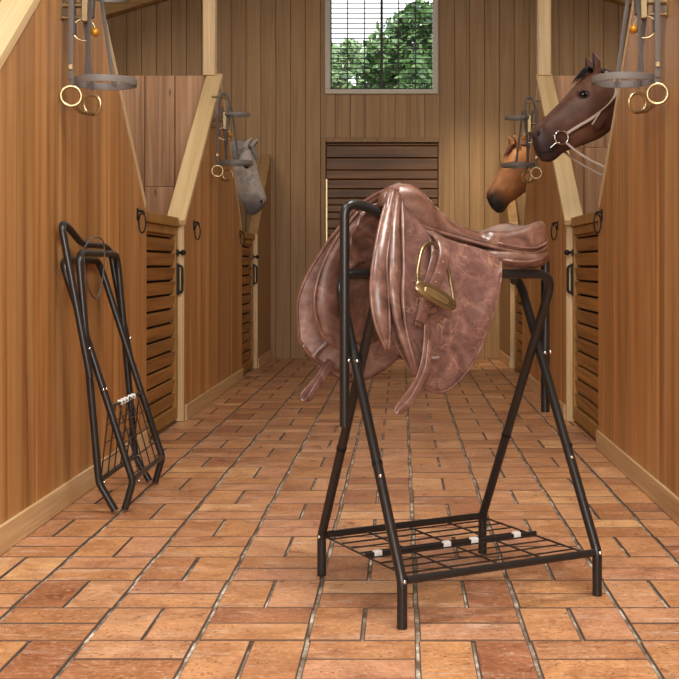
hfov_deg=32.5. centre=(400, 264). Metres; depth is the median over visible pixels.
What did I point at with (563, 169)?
trim
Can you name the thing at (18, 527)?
baseboard
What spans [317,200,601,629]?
rack
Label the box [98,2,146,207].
trim
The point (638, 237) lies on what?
wall
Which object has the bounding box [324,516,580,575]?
wire shelf
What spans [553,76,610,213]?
wall
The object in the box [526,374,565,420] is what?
baseboard
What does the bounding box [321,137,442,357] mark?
door
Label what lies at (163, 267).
door
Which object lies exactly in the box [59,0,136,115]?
bridle
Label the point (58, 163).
wall
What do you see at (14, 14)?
trim
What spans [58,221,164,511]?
rack
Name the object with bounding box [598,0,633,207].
trim
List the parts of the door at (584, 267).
handle, rail, door frame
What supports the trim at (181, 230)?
attached to the wall at (58, 163)
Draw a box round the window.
[325,0,437,94]
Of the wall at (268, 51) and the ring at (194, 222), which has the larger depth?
the wall at (268, 51)
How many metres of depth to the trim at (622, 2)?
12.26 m
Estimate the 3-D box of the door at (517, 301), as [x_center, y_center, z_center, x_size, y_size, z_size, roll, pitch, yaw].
[1.099,0.340,10.682,0.122,1.280,1.065,0,0,0]
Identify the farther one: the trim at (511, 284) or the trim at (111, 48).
the trim at (511, 284)
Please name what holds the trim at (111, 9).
attached to the wall
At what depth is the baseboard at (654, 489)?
5.15 m
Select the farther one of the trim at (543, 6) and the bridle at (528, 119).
the trim at (543, 6)
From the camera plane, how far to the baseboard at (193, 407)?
8.43 m
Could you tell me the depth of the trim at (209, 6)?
8.87 m
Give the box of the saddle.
[295,183,549,414]
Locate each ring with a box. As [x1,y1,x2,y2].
[137,208,145,232]
[193,220,200,239]
[239,230,244,245]
[551,221,557,239]
[593,209,602,233]
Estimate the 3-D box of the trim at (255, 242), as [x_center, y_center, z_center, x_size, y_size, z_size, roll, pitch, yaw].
[-1.433,0.350,11.229,0.093,1.300,0.022,0,0,0]
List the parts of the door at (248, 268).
door frame, rail, handle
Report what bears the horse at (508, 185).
on the floor
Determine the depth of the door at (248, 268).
10.91 m
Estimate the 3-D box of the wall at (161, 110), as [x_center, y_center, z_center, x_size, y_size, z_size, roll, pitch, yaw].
[-2.880,-0.225,8.915,2.755,2.448,0.070,0,0,0]
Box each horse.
[230,138,266,214]
[486,135,530,212]
[532,53,615,161]
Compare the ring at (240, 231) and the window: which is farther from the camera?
the window
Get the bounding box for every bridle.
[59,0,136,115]
[211,92,252,180]
[501,96,541,182]
[550,71,617,176]
[592,0,668,113]
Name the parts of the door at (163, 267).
rail, handle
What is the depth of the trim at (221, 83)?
9.61 m
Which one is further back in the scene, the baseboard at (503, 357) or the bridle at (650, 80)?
the baseboard at (503, 357)
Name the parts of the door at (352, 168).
frame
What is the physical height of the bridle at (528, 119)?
0.652 m
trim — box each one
[0,0,39,68]
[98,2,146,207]
[104,0,164,17]
[168,74,222,224]
[174,225,184,420]
[203,0,216,76]
[221,83,241,228]
[251,234,257,367]
[510,282,515,367]
[522,84,537,224]
[536,74,582,224]
[537,0,550,75]
[566,225,575,420]
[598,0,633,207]
[607,0,632,6]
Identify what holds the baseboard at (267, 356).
attached to the wall at (58, 163)
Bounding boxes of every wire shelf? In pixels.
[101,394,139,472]
[113,392,160,472]
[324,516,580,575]
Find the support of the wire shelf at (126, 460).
attached to the rack at (77, 297)
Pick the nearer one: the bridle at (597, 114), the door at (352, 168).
the bridle at (597, 114)
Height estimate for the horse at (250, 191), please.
2.167 m
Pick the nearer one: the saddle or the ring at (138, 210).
the saddle
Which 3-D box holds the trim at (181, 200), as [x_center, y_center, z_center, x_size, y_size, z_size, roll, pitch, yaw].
[-1.430,-0.861,8.144,0.120,1.213,1.571,0,0,0]
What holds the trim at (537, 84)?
attached to the wall at (638, 237)
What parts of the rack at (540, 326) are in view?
shelf rail, leg frame, handle frame, shelf rail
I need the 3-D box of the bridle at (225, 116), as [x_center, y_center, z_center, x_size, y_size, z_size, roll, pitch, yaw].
[-1.238,-0.940,8.520,0.306,0.652,0.244,0,0,0]
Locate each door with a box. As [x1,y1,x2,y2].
[146,211,185,436]
[242,232,258,372]
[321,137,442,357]
[510,281,521,370]
[564,211,597,437]
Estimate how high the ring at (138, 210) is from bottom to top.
0.134 m
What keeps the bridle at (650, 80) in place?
hanging from the wall at (638, 237)
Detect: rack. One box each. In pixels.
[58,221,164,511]
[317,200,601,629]
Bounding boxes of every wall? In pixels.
[0,0,270,524]
[106,0,630,358]
[120,76,205,214]
[500,0,678,496]
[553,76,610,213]
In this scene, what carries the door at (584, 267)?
in the wall at (638, 237)
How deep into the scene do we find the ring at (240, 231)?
9.99 m
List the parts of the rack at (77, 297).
handle frame, leg frame, shelf rail, shelf rail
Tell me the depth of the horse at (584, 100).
6.78 m
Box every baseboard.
[0,430,148,554]
[185,368,242,420]
[258,349,271,367]
[499,349,509,367]
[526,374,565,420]
[596,430,678,524]
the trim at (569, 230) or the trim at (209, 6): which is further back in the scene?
the trim at (209, 6)
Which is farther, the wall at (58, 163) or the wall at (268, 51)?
the wall at (268, 51)
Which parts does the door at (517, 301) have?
door frame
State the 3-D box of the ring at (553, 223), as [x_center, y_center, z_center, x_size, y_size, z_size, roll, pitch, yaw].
[1.035,-0.233,7.850,0.049,0.134,0.036,0,0,0]
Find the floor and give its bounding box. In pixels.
[0,358,678,678]
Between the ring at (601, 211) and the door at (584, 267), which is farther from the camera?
the door at (584, 267)
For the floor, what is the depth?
3.96 m

